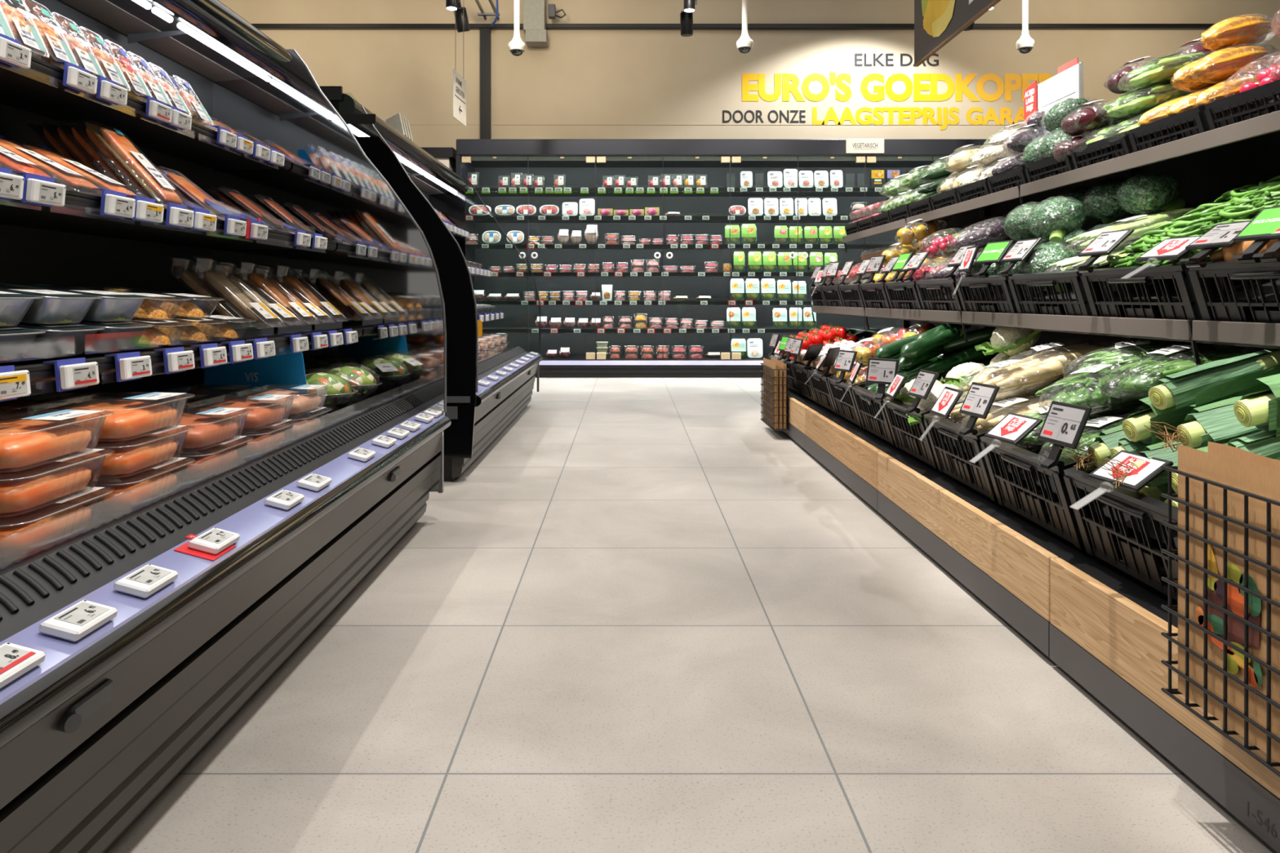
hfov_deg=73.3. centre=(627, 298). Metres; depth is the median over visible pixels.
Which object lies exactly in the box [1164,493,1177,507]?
leeks
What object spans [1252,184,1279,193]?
bean
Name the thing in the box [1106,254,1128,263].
bean
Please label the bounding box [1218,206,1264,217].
bean
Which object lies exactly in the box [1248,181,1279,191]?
bean
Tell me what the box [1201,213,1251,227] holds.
bean
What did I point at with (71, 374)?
price tag
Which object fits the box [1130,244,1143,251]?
bean
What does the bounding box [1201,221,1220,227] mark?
bean
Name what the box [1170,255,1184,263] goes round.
bean
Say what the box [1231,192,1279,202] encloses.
bean
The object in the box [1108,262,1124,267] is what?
bean
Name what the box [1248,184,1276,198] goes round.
bean
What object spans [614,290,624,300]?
box
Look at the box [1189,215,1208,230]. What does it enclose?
bean
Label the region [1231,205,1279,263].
card holder
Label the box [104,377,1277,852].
floor
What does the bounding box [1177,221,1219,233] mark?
bean
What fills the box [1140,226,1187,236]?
bean
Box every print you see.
[0,146,38,165]
[0,291,18,293]
[0,326,22,329]
[9,288,84,294]
[11,17,46,53]
[16,146,84,176]
[19,321,86,327]
[44,32,76,65]
[62,158,124,185]
[70,289,131,294]
[73,45,103,76]
[81,320,137,324]
[100,58,128,87]
[119,55,151,96]
[119,292,170,296]
[122,391,184,399]
[129,150,174,189]
[131,318,174,323]
[141,425,186,434]
[143,457,185,468]
[146,80,171,105]
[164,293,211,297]
[164,394,207,399]
[166,88,190,113]
[168,316,211,320]
[191,100,212,122]
[195,407,245,414]
[204,315,240,319]
[213,435,246,444]
[225,302,248,318]
[248,302,278,318]
[251,394,290,399]
[264,419,291,426]
[267,303,294,317]
[288,302,312,316]
[291,384,324,389]
[302,302,326,315]
[304,407,325,412]
[320,302,341,315]
[340,375,359,385]
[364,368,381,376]
[471,173,476,184]
[473,289,484,294]
[476,206,482,213]
[488,232,493,242]
[488,293,501,296]
[502,177,507,185]
[502,206,506,213]
[506,293,518,296]
[512,232,517,242]
[515,174,519,184]
[523,206,528,213]
[526,175,531,184]
[537,177,542,185]
[537,316,546,321]
[546,206,551,213]
[547,350,556,353]
[551,317,560,322]
[558,176,563,184]
[559,229,568,235]
[560,347,569,352]
[564,204,573,213]
[564,317,574,322]
[572,230,581,235]
[578,318,587,322]
[582,200,590,213]
[586,224,597,232]
[591,292,599,295]
[591,318,600,322]
[604,291,610,298]
[607,177,612,185]
[618,176,623,185]
[631,177,635,185]
[653,177,657,185]
[665,175,670,184]
[667,212,679,213]
[676,175,681,184]
[688,175,693,184]
[700,176,705,184]
[708,352,719,355]
[725,226,738,236]
[727,308,739,320]
[731,280,743,292]
[732,339,745,351]
[733,253,744,264]
[735,207,739,213]
[742,173,749,185]
[742,225,755,236]
[742,308,755,320]
[746,280,759,292]
[749,253,760,264]
[749,341,758,355]
[750,200,759,213]
[762,280,774,292]
[764,253,775,264]
[766,200,774,213]
[769,173,778,185]
[773,309,786,320]
[775,226,786,237]
[777,280,790,293]
[778,253,791,264]
[782,200,790,213]
[786,171,794,185]
[790,226,801,237]
[790,308,801,320]
[793,282,805,293]
[794,253,806,264]
[796,200,804,213]
[800,173,809,185]
[804,226,817,237]
[804,308,815,320]
[809,200,817,213]
[810,253,822,264]
[816,173,824,185]
[819,226,831,237]
[824,200,833,213]
[831,172,839,185]
[834,226,845,237]
[857,337,873,343]
[871,169,884,183]
[877,326,892,333]
[893,173,909,178]
[909,165,924,171]
[910,321,929,327]
[934,155,952,161]
[942,248,956,253]
[954,144,971,151]
[979,139,1002,147]
[984,360,1022,367]
[992,397,1027,407]
[1000,122,1021,130]
[1016,124,1035,130]
[1029,342,1064,351]
[1035,404,1050,413]
[1071,364,1111,373]
[1075,99,1101,108]
[1085,416,1122,426]
[1108,214,1146,224]
[1110,114,1142,124]
[1115,338,1150,348]
[1119,85,1153,96]
[1123,56,1147,66]
[1132,82,1157,92]
[1135,108,1151,115]
[1143,51,1185,65]
[1148,344,1197,355]
[1177,37,1204,48]
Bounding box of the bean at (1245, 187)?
[1236,184,1258,192]
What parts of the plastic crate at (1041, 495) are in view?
panel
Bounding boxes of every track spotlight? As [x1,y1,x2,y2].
[445,0,459,10]
[453,0,470,32]
[680,10,693,36]
[684,0,697,12]
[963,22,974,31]
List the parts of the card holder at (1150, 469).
frame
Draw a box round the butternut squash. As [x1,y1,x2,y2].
[1208,230,1278,261]
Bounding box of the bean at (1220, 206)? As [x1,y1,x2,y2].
[1206,202,1242,211]
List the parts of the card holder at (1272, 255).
frame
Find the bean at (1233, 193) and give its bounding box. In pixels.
[1230,187,1258,197]
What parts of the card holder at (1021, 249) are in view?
frame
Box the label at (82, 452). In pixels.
[44,448,103,462]
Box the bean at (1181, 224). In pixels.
[1169,220,1198,227]
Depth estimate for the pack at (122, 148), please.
1.86 m
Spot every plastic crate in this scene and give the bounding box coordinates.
[768,328,866,359]
[777,330,885,393]
[791,333,897,402]
[808,279,845,306]
[808,367,844,413]
[821,256,933,306]
[826,374,871,427]
[838,254,945,307]
[844,213,903,235]
[851,364,989,445]
[857,216,874,231]
[859,262,949,309]
[872,210,891,226]
[882,352,1071,469]
[884,263,951,310]
[888,195,965,222]
[908,190,981,216]
[915,272,1002,311]
[923,386,1131,501]
[930,177,1021,209]
[955,253,1079,313]
[956,166,1060,202]
[980,413,1133,549]
[987,149,1115,193]
[1008,238,1168,315]
[1024,133,1161,182]
[1063,462,1177,601]
[1071,110,1244,168]
[1080,256,1270,325]
[1128,94,1279,151]
[1187,258,1279,323]
[1204,79,1279,129]
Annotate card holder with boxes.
[768,333,779,355]
[773,340,781,358]
[777,335,791,359]
[783,337,797,362]
[790,337,803,364]
[802,344,823,369]
[804,352,826,384]
[808,266,822,287]
[811,269,823,296]
[819,263,829,286]
[821,346,839,377]
[825,261,840,286]
[833,349,857,383]
[837,260,854,284]
[840,360,862,401]
[853,258,870,284]
[865,254,885,283]
[866,357,899,399]
[875,372,907,418]
[876,256,899,283]
[888,252,913,282]
[893,253,917,282]
[902,250,930,281]
[905,369,938,413]
[920,386,963,440]
[942,244,976,279]
[953,244,979,294]
[959,382,999,435]
[969,412,1042,462]
[973,240,1013,277]
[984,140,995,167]
[996,237,1041,276]
[1037,400,1092,469]
[1070,449,1173,510]
[1072,228,1133,273]
[1121,235,1201,279]
[1179,220,1250,268]
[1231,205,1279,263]
[1252,227,1279,262]
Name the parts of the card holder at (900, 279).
frame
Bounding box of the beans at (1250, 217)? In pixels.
[1102,214,1256,281]
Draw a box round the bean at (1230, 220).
[1226,218,1234,222]
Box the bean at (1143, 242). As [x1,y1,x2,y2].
[1142,235,1158,244]
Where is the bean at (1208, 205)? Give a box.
[1196,202,1223,208]
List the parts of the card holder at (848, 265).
frame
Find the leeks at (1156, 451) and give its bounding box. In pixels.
[1097,437,1182,493]
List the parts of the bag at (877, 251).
tray frame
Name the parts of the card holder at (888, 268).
frame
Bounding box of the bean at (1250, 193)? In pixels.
[1230,192,1252,204]
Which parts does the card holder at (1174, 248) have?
frame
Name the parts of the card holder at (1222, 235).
frame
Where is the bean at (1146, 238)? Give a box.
[1142,235,1170,244]
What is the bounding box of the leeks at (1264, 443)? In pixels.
[1227,429,1279,460]
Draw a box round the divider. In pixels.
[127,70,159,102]
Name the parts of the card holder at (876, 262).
frame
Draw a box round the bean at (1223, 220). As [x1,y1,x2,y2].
[1199,217,1227,222]
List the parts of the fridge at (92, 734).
ticket rail, ticket rail, ticket rail, kick panel, kick panel, price rail, panel, trim, post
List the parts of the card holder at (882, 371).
frame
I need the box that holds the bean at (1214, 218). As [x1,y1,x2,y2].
[1186,216,1228,226]
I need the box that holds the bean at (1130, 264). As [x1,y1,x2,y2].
[1127,260,1132,266]
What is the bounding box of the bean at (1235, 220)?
[1226,219,1251,222]
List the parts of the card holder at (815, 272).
frame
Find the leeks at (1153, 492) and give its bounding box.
[1137,485,1175,502]
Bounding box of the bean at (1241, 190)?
[1221,189,1246,195]
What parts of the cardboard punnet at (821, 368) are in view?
tray frame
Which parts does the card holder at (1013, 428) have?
frame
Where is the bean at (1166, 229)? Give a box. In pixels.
[1164,226,1186,233]
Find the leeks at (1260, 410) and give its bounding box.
[1233,373,1279,437]
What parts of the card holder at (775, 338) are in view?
frame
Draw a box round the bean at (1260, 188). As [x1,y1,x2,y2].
[1245,186,1262,191]
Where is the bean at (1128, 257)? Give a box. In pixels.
[1125,256,1141,263]
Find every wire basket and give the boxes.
[760,363,790,431]
[1160,465,1279,777]
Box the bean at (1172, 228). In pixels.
[1155,226,1175,237]
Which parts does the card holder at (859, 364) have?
frame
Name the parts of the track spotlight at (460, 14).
stem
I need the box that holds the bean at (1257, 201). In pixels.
[1204,200,1261,213]
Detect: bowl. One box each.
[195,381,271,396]
[305,372,359,414]
[321,365,382,403]
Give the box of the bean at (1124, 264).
[1115,252,1139,266]
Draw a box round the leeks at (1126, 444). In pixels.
[1110,436,1158,457]
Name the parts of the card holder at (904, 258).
frame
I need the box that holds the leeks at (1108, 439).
[1059,424,1126,471]
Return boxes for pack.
[0,0,46,53]
[0,11,13,38]
[0,135,102,196]
[0,146,70,191]
[22,144,137,199]
[26,7,76,66]
[26,121,75,161]
[41,121,102,174]
[50,17,65,69]
[56,121,135,194]
[57,22,103,76]
[70,121,159,204]
[77,31,95,75]
[84,35,128,87]
[84,121,188,209]
[101,44,120,86]
[108,48,151,97]
[124,55,143,101]
[133,59,171,105]
[152,69,190,113]
[155,168,231,220]
[161,174,218,219]
[168,77,188,115]
[176,81,212,124]
[179,270,248,322]
[180,198,205,210]
[191,119,214,130]
[202,275,253,321]
[203,119,217,131]
[203,270,278,322]
[205,187,272,229]
[211,120,253,146]
[211,199,273,230]
[216,203,247,222]
[218,187,289,233]
[225,275,294,321]
[226,273,273,303]
[242,195,293,226]
[244,278,292,319]
[247,273,312,319]
[253,195,312,237]
[264,275,317,317]
[266,278,326,319]
[281,222,296,234]
[282,275,341,317]
[435,208,452,225]
[436,209,456,226]
[466,172,479,187]
[497,175,510,187]
[511,173,521,187]
[522,173,533,187]
[533,175,544,187]
[553,174,565,187]
[597,208,613,215]
[603,175,613,187]
[613,209,628,215]
[614,174,625,187]
[626,177,637,187]
[629,208,644,215]
[644,207,659,215]
[648,175,659,187]
[660,173,671,187]
[671,173,683,187]
[684,173,694,187]
[695,174,706,187]
[917,184,940,193]
[920,167,964,181]
[926,177,951,191]
[1053,134,1115,163]
[1061,99,1128,136]
[1106,56,1157,93]
[1137,97,1194,131]
[1142,80,1173,90]
[1167,86,1231,122]
[1168,37,1217,57]
[1172,58,1217,91]
[1191,45,1271,83]
[1195,74,1278,114]
[1200,15,1272,50]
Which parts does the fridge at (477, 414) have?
crossbar frame, panel, trim, panel, badge trim, kick panel, trim, kick panel, price rail, post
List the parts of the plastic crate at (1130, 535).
panel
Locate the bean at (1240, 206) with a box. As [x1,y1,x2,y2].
[1224,200,1276,210]
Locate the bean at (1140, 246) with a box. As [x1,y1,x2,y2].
[1131,244,1155,249]
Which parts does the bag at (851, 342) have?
tray frame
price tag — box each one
[0,32,31,68]
[0,166,24,199]
[0,364,31,401]
[0,642,45,688]
[13,171,66,207]
[38,600,117,641]
[43,357,99,391]
[56,60,97,93]
[93,75,128,106]
[93,187,135,218]
[104,351,151,382]
[113,564,177,598]
[126,194,164,222]
[139,95,172,123]
[154,346,195,373]
[159,201,194,227]
[164,104,191,130]
[173,527,239,561]
[186,207,217,231]
[191,342,226,368]
[211,124,237,147]
[217,213,246,236]
[220,340,253,363]
[232,133,253,154]
[242,217,268,239]
[245,337,275,359]
[250,140,271,160]
[264,489,304,510]
[266,146,284,166]
[283,333,308,353]
[289,228,311,247]
[296,473,332,491]
[304,332,328,350]
[308,232,327,249]
[321,329,343,347]
[337,328,358,344]
[347,447,375,462]
[371,435,396,448]
[386,426,409,439]
[399,420,421,431]
[413,413,434,422]
[423,408,442,417]
[444,222,449,230]
[448,223,453,231]
[453,225,457,233]
[456,226,462,235]
[460,228,465,236]
[464,230,469,237]
[465,187,473,193]
[465,213,473,220]
[468,266,475,274]
[472,266,479,275]
[477,267,483,275]
[477,313,484,321]
[478,379,489,386]
[481,187,489,193]
[481,244,488,248]
[481,268,487,275]
[484,269,490,276]
[484,313,488,321]
[486,374,498,380]
[487,312,494,320]
[490,270,498,276]
[493,311,498,319]
[495,370,506,375]
[497,187,506,193]
[499,311,503,319]
[502,366,512,371]
[505,244,512,248]
[508,187,516,193]
[509,362,519,367]
[515,270,524,276]
[515,359,524,364]
[516,215,524,219]
[520,187,527,193]
[520,356,528,360]
[521,301,528,304]
[525,354,533,358]
[527,242,534,248]
[529,351,537,355]
[531,328,538,333]
[534,187,542,193]
[536,298,544,305]
[537,244,544,248]
[538,215,545,219]
[543,270,551,276]
[545,187,553,193]
[548,301,555,304]
[550,327,558,333]
[554,187,562,193]
[555,244,561,248]
[562,215,568,219]
[562,301,569,304]
[563,187,571,193]
[573,328,580,333]
[574,298,582,305]
[577,270,584,276]
[579,215,586,219]
[579,244,586,248]
[580,187,588,193]
[585,301,592,304]
[594,215,601,219]
[596,327,604,333]
[597,187,605,193]
[598,244,604,248]
[600,271,608,275]
[600,301,606,304]
[613,187,622,193]
[613,215,620,219]
[614,270,622,276]
[614,301,621,304]
[617,327,625,333]
[622,244,630,248]
[625,187,633,193]
[628,215,635,219]
[630,271,637,275]
[630,301,636,304]
[633,328,639,333]
[635,187,644,193]
[636,244,643,248]
[644,215,651,219]
[644,271,651,275]
[644,301,651,304]
[646,187,654,193]
[647,327,654,333]
[659,187,667,193]
[659,215,666,219]
[661,271,668,275]
[663,327,671,333]
[670,187,678,193]
[671,244,677,248]
[679,328,685,333]
[680,244,687,248]
[684,187,692,193]
[684,215,691,219]
[695,244,702,248]
[696,187,704,193]
[697,271,705,275]
[697,328,703,333]
[700,301,707,304]
[702,215,709,219]
[710,187,718,193]
[711,242,719,248]
[711,328,719,333]
[724,271,729,275]
[727,187,734,191]
[728,215,734,219]
[728,244,734,248]
[728,298,736,305]
[728,328,734,333]
[732,271,738,275]
[740,187,746,191]
[742,244,750,248]
[742,328,749,333]
[745,298,752,305]
[747,271,755,275]
[748,215,755,219]
[755,187,763,191]
[757,244,764,248]
[757,328,764,333]
[762,301,769,304]
[764,215,770,219]
[764,271,770,275]
[769,187,776,191]
[772,244,779,248]
[778,215,786,219]
[779,271,786,275]
[779,301,786,304]
[783,187,790,191]
[789,244,796,248]
[793,215,799,219]
[795,271,803,275]
[805,244,812,248]
[815,187,822,191]
[820,244,827,248]
[825,215,832,219]
[831,187,837,191]
[838,244,844,248]
[840,215,847,219]
[845,187,852,191]
[875,187,881,191]
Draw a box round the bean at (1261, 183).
[1258,181,1279,188]
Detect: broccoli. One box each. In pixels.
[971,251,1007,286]
[994,247,1036,284]
[1003,204,1049,239]
[1020,242,1078,292]
[1022,135,1066,170]
[1028,197,1085,244]
[1035,238,1049,248]
[1037,129,1088,165]
[1043,97,1093,133]
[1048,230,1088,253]
[1058,186,1095,222]
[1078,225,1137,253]
[1084,178,1128,224]
[1085,124,1122,148]
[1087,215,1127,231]
[1116,170,1185,214]
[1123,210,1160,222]
[1125,113,1143,120]
[1164,204,1199,212]
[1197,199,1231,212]
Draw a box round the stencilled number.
[1247,801,1276,838]
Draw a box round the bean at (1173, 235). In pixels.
[1167,229,1200,237]
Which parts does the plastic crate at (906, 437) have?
panel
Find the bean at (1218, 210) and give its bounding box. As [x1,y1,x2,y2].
[1216,202,1226,213]
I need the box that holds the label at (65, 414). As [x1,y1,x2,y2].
[22,409,103,420]
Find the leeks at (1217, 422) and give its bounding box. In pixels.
[1143,395,1262,452]
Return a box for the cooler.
[456,138,1101,377]
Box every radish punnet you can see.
[852,207,879,216]
[858,203,880,214]
[865,199,892,212]
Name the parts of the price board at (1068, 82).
rail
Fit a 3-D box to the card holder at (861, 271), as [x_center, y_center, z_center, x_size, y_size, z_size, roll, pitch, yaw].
[1.104,-0.127,4.061,0.075,0.120,0.116,0,0,-4]
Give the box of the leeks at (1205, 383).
[1148,348,1279,409]
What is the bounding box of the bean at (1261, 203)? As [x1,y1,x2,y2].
[1253,196,1268,207]
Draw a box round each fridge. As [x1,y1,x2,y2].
[0,0,451,852]
[319,85,542,481]
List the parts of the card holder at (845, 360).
frame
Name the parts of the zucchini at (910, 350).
stem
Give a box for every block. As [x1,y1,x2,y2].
[311,409,351,422]
[346,400,376,411]
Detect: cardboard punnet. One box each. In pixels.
[817,358,836,371]
[824,360,856,373]
[860,247,882,260]
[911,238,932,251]
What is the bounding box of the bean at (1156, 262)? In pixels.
[1151,260,1161,264]
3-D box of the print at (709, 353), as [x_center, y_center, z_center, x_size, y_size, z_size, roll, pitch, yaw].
[0.819,0.523,8.155,0.110,0.023,0.039,0,0,0]
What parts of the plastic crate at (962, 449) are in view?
panel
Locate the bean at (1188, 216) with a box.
[1171,210,1216,222]
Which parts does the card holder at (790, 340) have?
frame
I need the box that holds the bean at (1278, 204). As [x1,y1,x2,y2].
[1248,204,1279,211]
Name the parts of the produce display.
kick plate, kick plate, kick plate, panel, kick plate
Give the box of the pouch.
[601,284,612,300]
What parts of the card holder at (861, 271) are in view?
frame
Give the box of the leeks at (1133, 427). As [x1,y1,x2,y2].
[1122,382,1270,444]
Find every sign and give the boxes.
[204,347,310,414]
[452,68,466,126]
[477,320,482,337]
[845,138,884,153]
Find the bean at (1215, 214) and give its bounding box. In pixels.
[1205,212,1220,224]
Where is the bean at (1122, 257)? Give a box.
[1108,255,1133,263]
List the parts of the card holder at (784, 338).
frame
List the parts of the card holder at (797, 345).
frame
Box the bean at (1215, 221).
[1208,217,1230,230]
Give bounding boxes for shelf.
[0,62,281,168]
[0,198,313,248]
[0,330,327,366]
[450,231,462,236]
[471,191,906,196]
[471,219,857,222]
[472,248,875,248]
[482,327,900,328]
[811,305,865,315]
[816,312,1279,349]
[843,218,906,242]
[865,307,962,323]
[906,185,1020,226]
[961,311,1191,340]
[1020,110,1279,196]
[1192,320,1279,346]
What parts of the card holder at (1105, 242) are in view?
frame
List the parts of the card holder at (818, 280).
frame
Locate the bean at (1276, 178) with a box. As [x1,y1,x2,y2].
[1265,174,1279,182]
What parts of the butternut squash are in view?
stem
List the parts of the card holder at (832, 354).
frame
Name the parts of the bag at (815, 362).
tray frame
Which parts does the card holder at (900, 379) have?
frame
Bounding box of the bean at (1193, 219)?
[1170,205,1215,221]
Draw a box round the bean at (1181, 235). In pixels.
[1175,226,1204,237]
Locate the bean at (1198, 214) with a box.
[1190,204,1217,216]
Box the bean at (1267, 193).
[1264,186,1271,195]
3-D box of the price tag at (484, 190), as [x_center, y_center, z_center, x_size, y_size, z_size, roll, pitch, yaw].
[-1.333,-1.016,8.069,0.076,0.052,0.011,0,0,0]
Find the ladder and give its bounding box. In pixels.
[475,0,499,26]
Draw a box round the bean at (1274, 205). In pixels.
[1218,204,1278,216]
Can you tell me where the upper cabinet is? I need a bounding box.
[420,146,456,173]
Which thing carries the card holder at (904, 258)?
attached to the plastic crate at (912, 300)
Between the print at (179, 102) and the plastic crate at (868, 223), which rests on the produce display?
the plastic crate at (868, 223)
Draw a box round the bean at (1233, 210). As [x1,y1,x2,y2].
[1226,201,1239,212]
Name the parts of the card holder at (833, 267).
frame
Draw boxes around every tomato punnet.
[835,267,858,279]
[840,268,866,279]
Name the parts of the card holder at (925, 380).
frame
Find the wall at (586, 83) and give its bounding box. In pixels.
[218,0,1279,150]
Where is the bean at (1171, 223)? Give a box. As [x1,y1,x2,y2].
[1155,218,1199,228]
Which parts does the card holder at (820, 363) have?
frame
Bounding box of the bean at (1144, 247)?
[1142,245,1148,252]
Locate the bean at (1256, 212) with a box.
[1249,211,1259,216]
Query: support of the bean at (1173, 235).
on the beans at (1250, 217)
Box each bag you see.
[473,289,484,300]
[487,293,502,300]
[504,293,519,300]
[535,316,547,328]
[546,350,557,357]
[549,317,561,328]
[557,229,568,244]
[558,347,570,357]
[563,317,575,328]
[570,230,582,244]
[577,318,588,328]
[584,224,598,244]
[590,292,600,300]
[590,318,601,328]
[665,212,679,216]
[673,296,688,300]
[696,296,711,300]
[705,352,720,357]
[763,357,778,428]
[769,360,782,428]
[770,356,786,429]
[795,339,848,362]
[800,340,855,364]
[805,342,862,366]
[811,345,862,368]
[835,361,867,382]
[847,365,867,384]
[854,337,879,365]
[871,244,894,255]
[871,326,911,346]
[872,267,897,289]
[880,196,906,215]
[880,243,902,253]
[881,242,915,266]
[882,173,919,196]
[882,266,921,282]
[885,190,914,211]
[893,189,920,208]
[896,218,937,244]
[902,165,940,189]
[902,321,936,337]
[903,262,947,280]
[905,182,940,204]
[915,229,956,252]
[915,264,946,279]
[920,250,957,267]
[924,231,967,256]
[928,155,965,179]
[933,248,956,263]
[933,257,977,279]
[939,171,973,193]
[947,144,984,172]
[949,388,1034,420]
[952,164,986,191]
[954,259,976,277]
[955,222,1012,249]
[960,360,1063,391]
[962,166,1001,188]
[964,397,1052,431]
[972,139,1015,166]
[973,218,1005,230]
[975,248,982,257]
[978,155,1019,182]
[986,122,1030,146]
[991,151,1021,177]
[1000,149,1025,175]
[1007,124,1044,151]
[1008,342,1105,369]
[1011,151,1023,158]
[1017,404,1126,445]
[1018,368,1078,395]
[1026,103,1094,128]
[1035,364,1135,408]
[1042,416,1127,463]
[1048,241,1133,271]
[1066,207,1196,248]
[1071,243,1133,266]
[1075,338,1192,374]
[1085,114,1160,144]
[1102,85,1153,117]
[1104,391,1148,414]
[1111,344,1244,392]
[1116,82,1195,114]
[1117,108,1160,134]
[1128,51,1205,87]
[1137,402,1151,409]
[1177,444,1279,763]
[1207,441,1279,470]
[1240,64,1279,92]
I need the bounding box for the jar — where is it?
[723,263,731,272]
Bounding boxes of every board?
[385,112,404,135]
[400,115,407,137]
[403,116,410,139]
[406,119,413,141]
[914,0,1000,66]
[1022,57,1084,135]
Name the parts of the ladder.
rail, rail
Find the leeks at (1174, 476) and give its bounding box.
[1171,442,1228,493]
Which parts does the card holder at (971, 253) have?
frame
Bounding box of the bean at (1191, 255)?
[1184,248,1203,263]
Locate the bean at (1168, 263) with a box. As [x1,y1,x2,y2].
[1155,261,1177,266]
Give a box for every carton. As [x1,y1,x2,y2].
[870,169,884,187]
[885,169,900,185]
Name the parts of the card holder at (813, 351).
frame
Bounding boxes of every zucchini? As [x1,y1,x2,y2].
[863,383,878,390]
[867,374,941,406]
[870,384,889,391]
[874,333,919,359]
[884,375,946,392]
[890,354,901,359]
[897,345,944,371]
[897,356,942,373]
[900,327,966,359]
[900,356,960,389]
[915,323,971,339]
[937,341,991,358]
[942,326,995,353]
[949,346,999,364]
[975,356,994,364]
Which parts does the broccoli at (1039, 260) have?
crown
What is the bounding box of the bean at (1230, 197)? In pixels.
[1215,195,1234,206]
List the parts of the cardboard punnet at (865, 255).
tray frame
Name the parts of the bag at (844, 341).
tray frame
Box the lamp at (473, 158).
[471,156,951,160]
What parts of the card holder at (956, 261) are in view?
frame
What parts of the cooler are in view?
panel, ring handle, ring handle, ticket rail, ticket rail, panel, price rail, ring handle, ring handle, ticket rail, ticket rail, ticket rail, ticket rail, ring handle, ring handle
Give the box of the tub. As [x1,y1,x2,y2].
[595,341,608,358]
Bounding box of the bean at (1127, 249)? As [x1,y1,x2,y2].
[1124,246,1144,253]
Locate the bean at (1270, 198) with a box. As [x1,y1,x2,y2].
[1257,195,1279,200]
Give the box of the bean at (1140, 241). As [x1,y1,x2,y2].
[1130,234,1159,245]
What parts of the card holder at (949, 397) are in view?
frame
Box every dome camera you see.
[508,0,525,56]
[736,0,753,53]
[1015,0,1034,53]
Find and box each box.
[465,234,477,244]
[490,266,500,271]
[503,266,514,271]
[517,264,527,271]
[523,0,565,46]
[524,292,534,300]
[528,236,539,244]
[531,264,542,271]
[538,292,547,300]
[542,236,553,244]
[546,264,556,271]
[551,292,559,300]
[560,264,571,271]
[563,290,573,300]
[574,264,585,271]
[577,290,586,300]
[588,264,599,271]
[603,262,613,271]
[603,316,613,328]
[605,233,617,244]
[609,345,619,358]
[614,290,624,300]
[617,262,627,271]
[619,316,631,328]
[622,235,635,244]
[625,345,637,358]
[628,290,639,300]
[631,259,643,271]
[635,314,646,328]
[640,238,649,244]
[641,345,653,358]
[644,290,655,300]
[647,259,658,271]
[649,318,662,328]
[653,238,662,244]
[656,345,668,358]
[658,290,670,300]
[664,266,676,271]
[666,235,677,244]
[666,318,677,328]
[672,345,685,358]
[680,318,692,328]
[681,234,692,244]
[681,266,693,271]
[689,345,702,358]
[695,320,706,328]
[696,234,706,244]
[705,262,717,271]
[710,235,721,244]
[711,320,723,328]
[852,202,864,216]
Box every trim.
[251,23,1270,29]
[480,27,491,138]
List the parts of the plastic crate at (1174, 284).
panel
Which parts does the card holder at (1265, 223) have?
frame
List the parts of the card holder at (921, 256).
frame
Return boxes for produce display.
[782,110,1279,852]
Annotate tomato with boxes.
[801,337,811,349]
[804,333,813,344]
[809,331,815,344]
[812,334,823,344]
[814,329,824,334]
[821,328,830,341]
[823,329,835,341]
[823,339,832,346]
[833,325,841,337]
[835,327,847,337]
[835,337,843,342]
[846,332,858,342]
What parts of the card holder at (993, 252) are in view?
frame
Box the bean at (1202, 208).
[1182,206,1209,215]
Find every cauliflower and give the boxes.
[886,378,943,405]
[906,379,968,426]
[940,362,986,383]
[959,363,1003,386]
[974,327,1042,355]
[990,347,1050,367]
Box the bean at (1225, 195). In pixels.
[1215,194,1227,200]
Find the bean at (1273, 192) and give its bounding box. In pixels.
[1253,191,1279,198]
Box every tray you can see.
[0,282,150,321]
[0,284,102,324]
[0,291,42,326]
[0,325,45,362]
[0,391,75,420]
[0,409,103,468]
[0,448,103,513]
[0,486,103,557]
[11,321,104,357]
[39,391,184,438]
[61,425,186,475]
[67,457,185,511]
[75,320,153,351]
[119,292,170,319]
[131,318,174,344]
[132,316,211,341]
[137,394,207,414]
[140,407,245,448]
[142,293,211,317]
[154,435,246,479]
[160,384,249,407]
[168,315,240,337]
[193,394,290,428]
[210,419,291,455]
[242,384,324,413]
[258,407,325,438]
[468,204,491,215]
[476,303,494,312]
[476,304,487,313]
[476,305,483,313]
[477,304,490,312]
[478,334,500,344]
[478,336,493,346]
[478,338,486,349]
[478,346,494,357]
[478,348,488,359]
[481,231,501,243]
[481,333,506,342]
[484,344,499,354]
[492,342,506,351]
[494,204,515,215]
[506,231,524,243]
[515,204,536,215]
[539,204,559,215]
[562,202,577,215]
[579,198,595,215]
[724,225,739,242]
[726,307,740,326]
[728,205,746,215]
[730,278,744,298]
[731,338,746,355]
[733,251,744,270]
[740,171,752,187]
[741,223,756,242]
[742,307,755,326]
[745,278,759,298]
[746,338,762,357]
[747,198,763,215]
[748,251,761,270]
[760,278,775,298]
[763,251,776,270]
[764,198,778,215]
[767,171,782,187]
[773,308,786,326]
[774,225,787,242]
[777,252,791,270]
[777,280,791,298]
[779,198,793,215]
[783,168,797,187]
[789,226,802,242]
[789,307,802,326]
[792,252,807,270]
[792,280,806,298]
[795,198,807,215]
[799,170,813,187]
[803,307,816,326]
[804,226,817,242]
[808,198,821,215]
[809,252,822,270]
[813,170,828,187]
[818,226,832,242]
[822,198,837,215]
[824,253,837,265]
[830,169,843,187]
[833,226,846,242]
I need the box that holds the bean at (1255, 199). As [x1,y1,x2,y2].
[1239,195,1266,203]
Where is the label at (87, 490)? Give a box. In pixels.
[46,486,103,502]

